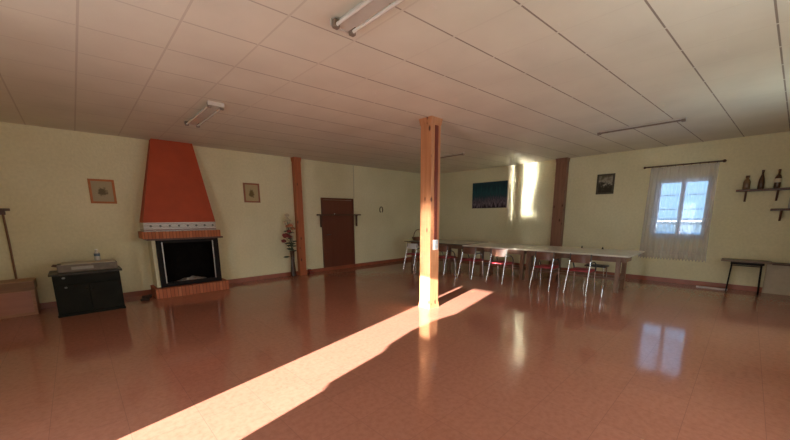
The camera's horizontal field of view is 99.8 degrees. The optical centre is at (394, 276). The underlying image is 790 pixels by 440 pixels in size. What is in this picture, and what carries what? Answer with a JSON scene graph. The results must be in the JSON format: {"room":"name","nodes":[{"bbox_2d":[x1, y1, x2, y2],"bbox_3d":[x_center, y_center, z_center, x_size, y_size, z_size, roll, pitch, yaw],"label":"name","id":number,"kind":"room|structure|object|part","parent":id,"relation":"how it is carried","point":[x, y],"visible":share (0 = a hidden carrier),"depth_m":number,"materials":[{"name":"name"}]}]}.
{"room":"dining hall","nodes":[
{"label":"dining hall","id":0,"kind":"room"},
{"bbox_2d":[0,122,420,302],"bbox_3d":[-2.810,-1.514,8.571,11.700,2.974,0.250,-10,14,-43],"label":"wall","id":1,"kind":"structure","parent":0,"point":[52,219],"depth_m":6.42,"materials":[{"name":"beige paint"}]},
{"bbox_2d":[87,178,116,203],"bbox_3d":[-5.269,-1.536,5.994,0.360,0.425,0.022,-10,14,-43],"label":"framed picture","id":2,"kind":"object","parent":1,"relation":"attached to","point":[102,191],"visible":1,"depth_m":5.99,"materials":[{"name":"beige paper"}]},
{"bbox_2d":[90,181,113,201],"bbox_3d":[-5.272,-1.537,5.997,0.295,0.360,0.009,-10,14,-43],"label":"print","id":3,"kind":"object","parent":2,"relation":"attached to","point":[100,191],"depth_m":5.99},
{"bbox_2d":[40,257,418,308],"bbox_3d":[-2.710,-0.082,8.732,11.200,0.097,0.014,-10,14,-43],"label":"baseboard","id":4,"kind":"structure","parent":1,"relation":"attached to","point":[143,292],"depth_m":8.34,"materials":[{"name":"wood"}]},
{"bbox_2d":[243,183,260,202],"bbox_3d":[-3.349,-1.960,7.779,0.370,0.440,0.022,-10,14,-43],"label":"framed picture","id":5,"kind":"object","parent":1,"relation":"attached to","point":[251,191],"visible":1,"depth_m":7.78,"materials":[{"name":"beige paper"}]},
{"bbox_2d":[245,184,258,200],"bbox_3d":[-3.352,-1.960,7.783,0.305,0.375,0.009,-10,14,-43],"label":"print","id":6,"kind":"object","parent":5,"relation":"attached to","point":[251,190],"depth_m":7.78},
{"bbox_2d":[317,198,360,267],"bbox_3d":[-1.576,-1.264,9.534,1.440,1.925,0.142,-10,14,-43],"label":"door","id":7,"kind":"structure","parent":1,"relation":"in","point":[338,239],"depth_m":9.53,"materials":[{"name":"brown wood"}]},
{"bbox_3d":[-1.562,-1.608,9.455,1.440,0.370,0.095,-10,14,-43],"label":"coat rail","id":8,"kind":"part","parent":7,"relation":"part of","materials":[{"name":"brown wood"}]},
{"bbox_2d":[0,258,789,439],"bbox_3d":[0.392,0.597,5.551,11.700,0.150,9.500,-10,14,-43],"label":"floor","id":9,"kind":"structure","parent":0,"point":[352,353],"depth_m":3.44,"materials":[{"name":"tile"}]},
{"bbox_2d":[0,277,40,318],"bbox_3d":[-6.197,0.367,5.103,0.995,0.548,0.425,-10,14,-43],"label":"wooden chest","id":10,"kind":"object","parent":9,"relation":"on","point":[18,297],"visible":1,"depth_m":5.17,"materials":[{"name":"brown wood"}]},
{"bbox_2d":[0,208,17,278],"bbox_3d":[-6.141,-0.517,5.293,0.170,1.120,0.046,-10,14,-43],"label":"broom","id":11,"kind":"object","parent":10,"relation":"on","point":[2,210],"visible":1,"depth_m":5.27,"materials":[{"name":"brown wood"}]},
{"bbox_3d":[-6.054,0.447,4.969,0.880,0.335,0.011,-10,14,-43],"label":"panel","id":12,"kind":"part","parent":10,"relation":"part of","materials":[{"name":"brown wood"}]},
{"bbox_2d":[0,277,34,283],"bbox_3d":[-6.197,0.103,5.057,0.980,0.013,0.405,-10,14,-43],"label":"tabletop","id":13,"kind":"object","parent":10,"relation":"on","point":[24,280],"depth_m":5.22,"materials":[{"name":"brown wood"}]},
{"bbox_3d":[-6.198,0.176,5.068,0.995,0.135,0.425,-10,14,-43],"label":"lid","id":14,"kind":"part","parent":10,"relation":"part of","materials":[{"name":"brown wood"}]},
{"bbox_2d":[48,266,125,317],"bbox_3d":[-5.059,0.220,5.516,0.870,0.675,0.551,-10,14,-43],"label":"base cabinet","id":15,"kind":"object","parent":9,"relation":"on","point":[83,292],"visible":0.98,"depth_m":5.31,"materials":[{"name":"black paint"}]},
{"bbox_3d":[-5.030,0.342,5.222,0.382,0.440,0.017,-10,14,-43],"label":"door","id":16,"kind":"part","parent":15,"relation":"part of","materials":[{"name":"green paint"}]},
{"bbox_2d":[51,259,117,272],"bbox_3d":[-5.057,-0.178,5.442,0.777,0.135,0.380,-10,14,-43],"label":"box","id":17,"kind":"object","parent":15,"relation":"on","point":[90,265],"visible":1,"depth_m":5.34,"materials":[{"name":"cardboard"}]},
{"bbox_3d":[-4.967,-0.146,5.290,0.260,0.045,0.008,-10,14,-43],"label":"plate","id":18,"kind":"part","parent":17,"relation":"part of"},
{"bbox_3d":[-5.026,-0.243,5.461,0.650,0.015,0.380,-10,14,-43],"label":"lid","id":19,"kind":"part","parent":17,"relation":"part of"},
{"bbox_2d":[93,249,100,260],"bbox_3d":[-4.985,-0.366,5.563,0.079,0.190,0.079,-10,14,-43],"label":"water bottle","id":20,"kind":"object","parent":17,"relation":"on","point":[96,253],"visible":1,"depth_m":5.54,"materials":[{"name":"clear plastic"}]},
{"bbox_3d":[-4.892,0.022,5.301,0.770,0.130,0.017,-10,14,-43],"label":"drawer","id":21,"kind":"part","parent":15,"relation":"part of","materials":[{"name":"green paint"}]},
{"bbox_3d":[-4.750,0.292,5.486,0.382,0.440,0.017,-10,14,-43],"label":"door","id":22,"kind":"part","parent":15,"relation":"part of","materials":[{"name":"green paint"}]},
{"bbox_2d":[138,138,228,298],"bbox_3d":[-4.261,-1.151,6.618,1.360,2.972,0.618,-10,14,-43],"label":"fireplace","id":23,"kind":"object","parent":9,"relation":"on","point":[177,222],"visible":0.99,"depth_m":6.54,"materials":[{"name":"brick"}]},
{"bbox_3d":[-4.407,-0.259,6.360,0.018,0.790,0.012,-10,14,-43],"label":"steel trim","id":24,"kind":"part","parent":23,"relation":"part of","materials":[{"name":"silver metal"}]},
{"bbox_2d":[139,138,214,222],"bbox_3d":[-4.340,-1.857,6.534,1.220,1.552,0.454,-10,14,-43],"label":"hood","id":25,"kind":"object","parent":23,"relation":"attached to","point":[174,191],"depth_m":6.44,"materials":[{"name":"paint"}]},
{"bbox_2d":[138,230,220,238],"bbox_3d":[-4.297,-0.860,6.675,1.310,0.130,0.558,-10,14,-43],"label":"mantel shelf","id":26,"kind":"object","parent":23,"relation":"attached to","point":[142,234],"depth_m":6.43,"materials":[{"name":"brick"}]},
{"bbox_3d":[-4.106,-0.301,6.682,1.075,0.905,0.045,-10,14,-43],"label":"firebox frame","id":27,"kind":"part","parent":23,"relation":"part of","materials":[{"name":"black metal"}]},
{"bbox_2d":[175,276,206,281],"bbox_3d":[-4.265,0.039,6.913,0.950,0.113,0.390,-10,14,-43],"label":"firewood","id":28,"kind":"object","parent":23,"relation":"in","point":[191,277],"visible":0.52,"depth_m":6.88,"materials":[{"name":"brown wood"}]},
{"bbox_3d":[-3.778,-0.370,6.950,0.018,0.790,0.012,-10,14,-43],"label":"steel trim","id":29,"kind":"part","parent":23,"relation":"part of","materials":[{"name":"silver metal"}]},
{"bbox_2d":[281,214,296,276],"bbox_3d":[-2.664,-0.786,8.417,0.195,1.596,0.399,8,13,38],"label":"flower arrangement","id":30,"kind":"object","parent":9,"relation":"on","point":[289,236],"visible":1,"depth_m":8.40,"materials":[{"name":"plant"}]},
{"bbox_2d":[291,157,306,274],"bbox_3d":[-2.474,-1.520,8.594,0.205,2.973,0.175,-10,14,-43],"label":"pillar","id":31,"kind":"structure","parent":9,"relation":"on","point":[296,161],"depth_m":8.53,"materials":[{"name":"brown wood"}]},
{"bbox_2d":[403,242,419,270],"bbox_3d":[0.567,-0.607,9.649,0.561,0.769,0.435,-10,14,-43],"label":"chair","id":32,"kind":"object","parent":9,"relation":"on","point":[409,245],"visible":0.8,"depth_m":9.53,"materials":[{"name":"white plastic"}]},
{"bbox_3d":[0.485,-0.877,9.524,0.062,0.150,0.394,-10,14,-43],"label":"backrest","id":33,"kind":"part","parent":32,"relation":"part of","materials":[{"name":"white plastic"}]},
{"bbox_2d":[419,116,442,308],"bbox_3d":[0.561,-0.959,5.374,0.260,2.973,0.260,-10,14,-43],"label":"pillar","id":34,"kind":"structure","parent":9,"relation":"on","point":[429,258],"depth_m":5.29,"materials":[{"name":"brown wood"}]},
{"bbox_2d":[433,240,437,249],"bbox_3d":[0.655,-0.513,5.358,0.110,0.160,0.041,-10,14,-43],"label":"light switch","id":35,"kind":"object","parent":34,"relation":"attached to","point":[435,242],"visible":1,"depth_m":5.33,"materials":[{"name":"white plastic"}]},
{"bbox_2d":[434,125,438,239],"bbox_3d":[0.642,-1.448,5.204,0.070,1.725,0.012,-10,14,-43],"label":"cable trunking","id":36,"kind":"object","parent":34,"relation":"attached to","point":[436,126],"visible":1,"depth_m":5.19,"materials":[{"name":"plastic"}]},
{"bbox_2d":[404,239,486,269],"bbox_3d":[1.508,-0.695,10.089,1.320,0.768,2.150,-10,14,-43],"label":"table","id":37,"kind":"object","parent":9,"relation":"on","point":[454,244],"visible":0.58,"depth_m":9.59,"materials":[{"name":"brown wood"}]},
{"bbox_3d":[0.571,-0.730,10.403,0.076,0.737,0.076,-10,14,-43],"label":"leg","id":38,"kind":"part","parent":37,"relation":"part of","materials":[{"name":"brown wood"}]},
{"bbox_2d":[412,229,419,240],"bbox_3d":[0.722,-1.291,10.270,0.410,0.352,0.414,-10,14,-43],"label":"wicker basket","id":39,"kind":"object","parent":37,"relation":"on","point":[413,237],"visible":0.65,"depth_m":10.15,"materials":[{"name":"brown wicker"}]},
{"bbox_3d":[1.537,-0.556,9.405,0.076,0.737,0.076,-10,14,-43],"label":"leg","id":40,"kind":"part","parent":37,"relation":"part of","materials":[{"name":"brown wood"}]},
{"bbox_3d":[1.885,-0.617,9.731,0.076,0.737,0.076,-10,14,-43],"label":"leg","id":41,"kind":"part","parent":37,"relation":"part of","materials":[{"name":"brown wood"}]},
{"bbox_2d":[439,245,455,274],"bbox_3d":[1.305,-0.469,8.858,0.561,0.769,0.435,-10,14,-43],"label":"chair","id":42,"kind":"object","parent":9,"relation":"on","point":[442,249],"visible":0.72,"depth_m":8.72,"materials":[{"name":"brown wood"}]},
{"bbox_3d":[1.223,-0.739,8.733,0.062,0.150,0.394,-10,14,-43],"label":"backrest","id":43,"kind":"part","parent":42,"relation":"part of","materials":[{"name":"brown wood"}]},
{"bbox_3d":[1.362,-0.532,8.904,0.400,0.035,0.385,-10,14,-43],"label":"seat","id":44,"kind":"part","parent":42,"relation":"part of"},
{"bbox_2d":[457,247,483,279],"bbox_3d":[1.885,-0.365,8.260,0.561,0.769,0.435,-10,14,-43],"label":"chair","id":45,"kind":"object","parent":9,"relation":"on","point":[465,250],"visible":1,"depth_m":8.18,"materials":[{"name":"brown wood"}]},
{"bbox_3d":[1.803,-0.635,8.134,0.062,0.150,0.394,-10,14,-43],"label":"backrest","id":46,"kind":"part","parent":45,"relation":"part of","materials":[{"name":"brown wood"}]},
{"bbox_3d":[1.942,-0.428,8.305,0.400,0.035,0.385,-10,14,-43],"label":"seat","id":47,"kind":"part","parent":45,"relation":"part of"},
{"bbox_2d":[485,248,513,283],"bbox_3d":[2.437,-0.266,7.689,0.561,0.769,0.435,-10,14,-43],"label":"chair","id":48,"kind":"object","parent":9,"relation":"on","point":[498,253],"visible":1,"depth_m":7.61,"materials":[{"name":"brown wood"}]},
{"bbox_3d":[2.169,-0.202,7.708,0.185,0.640,0.028,-8,13,-38],"label":"leg","id":49,"kind":"part","parent":48,"relation":"part of","materials":[{"name":"silver metal"}]},
{"bbox_3d":[2.356,-0.536,7.564,0.062,0.150,0.394,-10,14,-43],"label":"backrest","id":50,"kind":"part","parent":48,"relation":"part of","materials":[{"name":"brown wood"}]},
{"bbox_3d":[2.494,-0.329,7.734,0.400,0.035,0.385,-10,14,-43],"label":"seat","id":51,"kind":"part","parent":48,"relation":"part of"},
{"bbox_3d":[2.432,-0.155,7.437,0.028,0.640,0.185,8,13,40],"label":"leg","id":52,"kind":"part","parent":48,"relation":"part of","materials":[{"name":"silver metal"}]},
{"bbox_2d":[462,242,544,279],"bbox_3d":[2.819,-0.451,8.736,1.320,0.750,1.620,-10,14,-43],"label":"table","id":53,"kind":"object","parent":9,"relation":"on","point":[482,247],"visible":0.7,"depth_m":8.36,"materials":[{"name":"brown wood"}]},
{"bbox_3d":[2.262,-0.417,8.659,0.076,0.719,0.076,-10,14,-43],"label":"leg","id":54,"kind":"part","parent":53,"relation":"part of","materials":[{"name":"brown wood"}]},
{"bbox_3d":[2.609,-0.478,8.984,0.076,0.719,0.076,-10,14,-43],"label":"leg","id":55,"kind":"part","parent":53,"relation":"part of","materials":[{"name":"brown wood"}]},
{"bbox_3d":[3.011,-0.283,7.885,0.076,0.719,0.076,-10,14,-43],"label":"leg","id":56,"kind":"part","parent":53,"relation":"part of","materials":[{"name":"brown wood"}]},
{"bbox_3d":[3.358,-0.344,8.211,0.076,0.719,0.076,-10,14,-43],"label":"leg","id":57,"kind":"part","parent":53,"relation":"part of","materials":[{"name":"brown wood"}]},
{"bbox_2d":[529,251,559,289],"bbox_3d":[3.185,-0.155,7.045,0.561,0.769,0.435,-10,14,-43],"label":"chair","id":58,"kind":"object","parent":9,"relation":"on","point":[538,255],"visible":1,"depth_m":6.97,"materials":[{"name":"brown wood"}]},
{"bbox_3d":[2.918,-0.091,7.064,0.185,0.640,0.028,-8,13,-38],"label":"leg","id":59,"kind":"part","parent":58,"relation":"part of","materials":[{"name":"silver metal"}]},
{"bbox_3d":[3.104,-0.425,6.919,0.062,0.150,0.394,-10,14,-43],"label":"backrest","id":60,"kind":"part","parent":58,"relation":"part of","materials":[{"name":"brown wood"}]},
{"bbox_3d":[3.243,-0.217,7.090,0.400,0.035,0.385,-10,14,-43],"label":"seat","id":61,"kind":"part","parent":58,"relation":"part of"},
{"bbox_3d":[3.180,-0.044,6.793,0.028,0.640,0.185,8,13,40],"label":"leg","id":62,"kind":"part","parent":58,"relation":"part of","materials":[{"name":"silver metal"}]},
{"bbox_2d":[548,157,569,271],"bbox_3d":[4.403,-1.631,8.963,0.194,2.973,0.294,-10,14,-43],"label":"pillar","id":63,"kind":"structure","parent":9,"relation":"on","point":[562,164],"depth_m":8.84,"materials":[{"name":"brown wood"}]},
{"bbox_2d":[563,253,596,295],"bbox_3d":[3.669,-0.073,6.574,0.561,0.769,0.435,-10,14,-43],"label":"chair","id":64,"kind":"object","parent":9,"relation":"on","point":[573,258],"visible":1,"depth_m":6.49,"materials":[{"name":"brown wood"}]},
{"bbox_3d":[3.402,-0.009,6.593,0.185,0.640,0.028,-8,13,-38],"label":"leg","id":65,"kind":"part","parent":64,"relation":"part of","materials":[{"name":"silver metal"}]},
{"bbox_3d":[3.588,-0.343,6.448,0.062,0.150,0.394,-10,14,-43],"label":"backrest","id":66,"kind":"part","parent":64,"relation":"part of","materials":[{"name":"brown wood"}]},
{"bbox_3d":[3.727,-0.136,6.619,0.400,0.035,0.385,-10,14,-43],"label":"seat","id":67,"kind":"part","parent":64,"relation":"part of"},
{"bbox_3d":[3.664,0.038,6.322,0.028,0.640,0.185,8,13,40],"label":"leg","id":68,"kind":"part","parent":64,"relation":"part of","materials":[{"name":"silver metal"}]},
{"bbox_2d":[522,246,644,292],"bbox_3d":[4.103,-0.220,7.410,1.320,0.750,2.070,-10,14,-43],"label":"table","id":69,"kind":"object","parent":9,"relation":"on","point":[609,255],"visible":0.98,"depth_m":7.02,"materials":[{"name":"brown wood"}]},
{"bbox_3d":[3.112,-0.264,7.780,0.076,0.719,0.076,-10,14,-43],"label":"leg","id":70,"kind":"part","parent":69,"relation":"part of","materials":[{"name":"brown wood"}]},
{"bbox_3d":[3.460,-0.325,8.106,0.076,0.719,0.076,-10,14,-43],"label":"leg","id":71,"kind":"part","parent":69,"relation":"part of","materials":[{"name":"brown wood"}]},
{"bbox_3d":[4.347,-0.043,6.506,0.076,0.719,0.076,-10,14,-43],"label":"leg","id":72,"kind":"part","parent":69,"relation":"part of","materials":[{"name":"brown wood"}]},
{"bbox_3d":[4.694,-0.104,6.831,0.076,0.719,0.076,-10,14,-43],"label":"leg","id":73,"kind":"part","parent":69,"relation":"part of","materials":[{"name":"brown wood"}]},
{"bbox_2d":[583,264,608,288],"bbox_3d":[4.254,-0.016,7.052,0.260,0.476,0.400,-10,14,-43],"label":"stool","id":74,"kind":"object","parent":9,"relation":"on","point":[586,265],"visible":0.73,"depth_m":6.94,"materials":[{"name":"silver metal"}]},
{"bbox_3d":[4.253,-0.233,7.013,0.260,0.035,0.400,-10,14,-43],"label":"seat","id":75,"kind":"part","parent":74,"relation":"part of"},
{"bbox_2d":[696,286,724,289],"bbox_3d":[6.538,0.232,6.873,0.100,0.020,0.470,-10,14,-43],"label":"plank","id":76,"kind":"object","parent":9,"relation":"on","point":[696,286],"visible":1,"depth_m":6.87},
{"bbox_2d":[721,258,771,294],"bbox_3d":[6.798,-0.012,6.499,0.320,0.630,0.680,-10,14,-43],"label":"table","id":77,"kind":"object","parent":9,"relation":"on","point":[739,262],"visible":1,"depth_m":6.38,"materials":[{"name":"brown wood"}]},
{"bbox_3d":[6.580,-0.003,6.557,0.022,0.595,0.042,-10,14,-43],"label":"leg","id":78,"kind":"part","parent":77,"relation":"part of","materials":[{"name":"black metal"}]},
{"bbox_3d":[6.866,0.048,6.261,0.022,0.595,0.042,-10,14,-43],"label":"leg","id":79,"kind":"part","parent":77,"relation":"part of","materials":[{"name":"black metal"}]},
{"bbox_2d":[762,262,789,295],"bbox_3d":[7.268,0.056,6.184,0.225,0.600,0.535,-10,14,-43],"label":"board","id":80,"kind":"object","parent":9,"relation":"on","point":[777,275],"visible":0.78,"depth_m":6.29,"materials":[{"name":"brown wood"}]},
{"bbox_2d":[0,0,789,173],"bbox_3d":[0.372,-2.502,4.992,11.700,0.200,9.500,-10,14,-43],"label":"ceiling","id":81,"kind":"structure","parent":0,"point":[509,82],"depth_m":3.48,"materials":[{"name":"white paint"}]},
{"bbox_2d":[184,100,224,127],"bbox_3d":[-2.742,-2.298,4.748,0.200,0.072,1.256,-10,14,-43],"label":"ceiling lamp","id":82,"kind":"object","parent":81,"relation":"attached to","point":[211,106],"visible":1,"depth_m":4.62,"materials":[{"name":"metal"}]},
{"bbox_3d":[-2.314,-2.232,4.304,0.200,0.050,0.016,-10,14,-43],"label":"plate","id":83,"kind":"part","parent":82,"relation":"part of","materials":[{"name":"metal"}]},
{"bbox_2d":[330,0,404,36],"bbox_3d":[0.011,-1.846,2.140,0.200,0.072,1.246,-10,14,-43],"label":"ceiling lamp","id":84,"kind":"object","parent":81,"relation":"attached to","point":[348,22],"visible":1,"depth_m":2.40,"materials":[{"name":"metal"}]},
{"bbox_2d":[332,18,339,29],"bbox_3d":[-0.444,-1.903,2.504,0.044,0.060,0.040,-10,14,-43],"label":"socket","id":85,"kind":"object","parent":84,"relation":"attached to","point":[335,25],"depth_m":2.49,"materials":[{"name":"white plastic"}]},
{"bbox_3d":[-0.414,-1.933,2.577,0.200,0.050,0.016,-10,14,-43],"label":"plate","id":86,"kind":"part","parent":84,"relation":"part of","materials":[{"name":"metal"}]},
{"bbox_2d":[349,27,355,36],"bbox_3d":[-0.335,-1.922,2.606,0.044,0.060,0.040,-10,14,-43],"label":"socket","id":87,"kind":"object","parent":84,"relation":"attached to","point":[352,33],"depth_m":2.59,"materials":[{"name":"white plastic"}]},
{"bbox_2d":[440,152,464,157],"bbox_3d":[1.182,-2.961,8.243,0.070,0.058,1.270,-10,14,-43],"label":"ceiling lamp","id":88,"kind":"object","parent":81,"relation":"attached to","point":[462,153],"visible":0.55,"depth_m":8.00,"materials":[{"name":"metal"}]},
{"bbox_2d":[597,117,686,134],"bbox_3d":[4.045,-2.491,5.529,0.070,0.058,1.210,-10,14,-43],"label":"ceiling lamp","id":89,"kind":"object","parent":81,"relation":"attached to","point":[682,119],"visible":1,"depth_m":5.46,"materials":[{"name":"metal"}]},
{"bbox_2d":[439,131,789,286],"bbox_3d":[4.611,-1.652,9.069,0.250,2.974,9.250,-10,14,-43],"label":"wall","id":90,"kind":"structure","parent":0,"point":[622,219],"depth_m":7.70,"materials":[{"name":"beige paint"}]},
{"bbox_2d":[472,180,507,208],"bbox_3d":[2.959,-2.566,10.461,0.013,0.800,1.220,-10,14,-43],"label":"canvas painting","id":91,"kind":"object","parent":90,"relation":"attached to","point":[485,194],"visible":1,"depth_m":10.42,"materials":[{"name":"teal paint"}]},
{"bbox_2d":[439,255,761,291],"bbox_3d":[4.438,-0.235,9.324,0.014,0.097,9.000,-10,14,-43],"label":"baseboard","id":92,"kind":"structure","parent":90,"relation":"attached to","point":[652,278],"depth_m":7.34,"materials":[{"name":"ceramic"}]},
{"bbox_2d":[596,173,615,194],"bbox_3d":[5.162,-2.273,8.163,0.022,0.480,0.380,-10,14,-43],"label":"framed picture","id":93,"kind":"object","parent":90,"relation":"attached to","point":[605,182],"visible":1,"depth_m":8.16},
{"bbox_2d":[598,175,612,192],"bbox_3d":[5.165,-2.274,8.166,0.009,0.408,0.308,-10,14,-43],"label":"print","id":94,"kind":"object","parent":93,"relation":"attached to","point":[605,182],"depth_m":8.16},
{"bbox_2d":[648,237,705,239],"bbox_3d":[6.234,-0.848,7.379,0.140,0.030,1.000,-10,14,-43],"label":"trim","id":95,"kind":"structure","parent":90,"relation":"attached to","point":[648,237],"depth_m":7.30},
{"bbox_2d":[651,176,713,238],"bbox_3d":[6.294,-1.504,7.324,0.080,1.280,0.940,-10,14,-43],"label":"window","id":96,"kind":"structure","parent":90,"relation":"in","point":[710,179],"depth_m":7.28,"materials":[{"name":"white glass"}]},
{"bbox_3d":[6.140,-1.529,7.466,0.055,1.180,0.418,-10,14,-43],"label":"sash","id":97,"kind":"part","parent":96,"relation":"part of","materials":[{"name":"white wood"}]},
{"bbox_3d":[6.431,-1.477,7.165,0.055,1.180,0.418,-10,14,-43],"label":"sash","id":98,"kind":"part","parent":96,"relation":"part of","materials":[{"name":"white wood"}]},
{"bbox_2d":[644,159,726,168],"bbox_3d":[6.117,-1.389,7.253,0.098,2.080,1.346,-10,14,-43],"label":"curtain rod","id":99,"kind":"object","parent":90,"relation":"hanging from","point":[724,160],"visible":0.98,"depth_m":6.99,"materials":[{"name":"brown wood"}]},
{"bbox_2d":[736,187,789,201],"bbox_3d":[6.937,-1.548,6.304,0.160,0.231,0.690,-10,14,-43],"label":"wall shelf","id":100,"kind":"object","parent":90,"relation":"attached to","point":[786,188],"visible":0.99,"depth_m":6.22,"materials":[{"name":"brown wood"}]},
{"bbox_2d":[742,175,750,188],"bbox_3d":[6.788,-1.816,6.415,0.104,0.256,0.102,-10,14,-43],"label":"bottle","id":101,"kind":"object","parent":100,"relation":"on","point":[746,184],"visible":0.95,"depth_m":6.39,"materials":[{"name":"orange glass"}]},
{"bbox_2d":[757,170,764,188],"bbox_3d":[6.919,-1.835,6.272,0.092,0.341,0.091,-10,14,-43],"label":"bottle","id":102,"kind":"object","parent":100,"relation":"on","point":[761,182],"visible":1,"depth_m":6.25,"materials":[{"name":"brown glass"}]},
{"bbox_2d":[773,169,781,187],"bbox_3d":[7.060,-1.807,6.126,0.091,0.336,0.090,-10,14,-43],"label":"bottle","id":103,"kind":"object","parent":100,"relation":"on","point":[778,179],"visible":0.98,"depth_m":6.11,"materials":[{"name":"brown glass"}]},
{"bbox_2d":[770,208,789,220],"bbox_3d":[7.250,-1.128,6.049,0.160,0.231,0.590,-10,14,-43],"label":"wall shelf","id":104,"kind":"object","parent":90,"relation":"attached to","point":[781,210],"visible":1,"depth_m":6.13,"materials":[{"name":"brown wood"}]},
{"label":"outside","id":105,"kind":"structure","parent":0,"visible":0},
{"bbox_3d":[23.158,-3.496,33.198,59.700,0.200,80.000,-10,14,-43],"label":"paving","id":106,"kind":"object","parent":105,"visible":0},
{"bbox_2d":[656,232,700,233],"bbox_3d":[9.926,-0.960,13.811,0.200,1.860,50.000,-10,14,-43],"label":"parapet","id":107,"kind":"object","parent":106,"relation":"on","point":[656,232],"depth_m":12.53,"materials":[{"name":"paint"}]},
{"bbox_2d":[656,221,701,231],"bbox_3d":[11.306,-1.835,12.190,0.220,0.420,46.000,-10,14,-43],"label":"balustrade","id":108,"kind":"object","parent":107,"relation":"on","point":[686,228],"visible":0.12,"depth_m":12.58,"materials":[{"name":"white metal"}]},
{"bbox_3d":[11.300,-1.677,12.212,0.200,0.100,46.000,-10,14,-43],"label":"rail","id":109,"kind":"part","parent":108,"relation":"part of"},
{"bbox_3d":[11.305,-1.983,12.163,0.220,0.120,46.000,-10,14,-43],"label":"rail","id":110,"kind":"part","parent":108,"relation":"part of","materials":[{"name":"white metal"}]}
]}

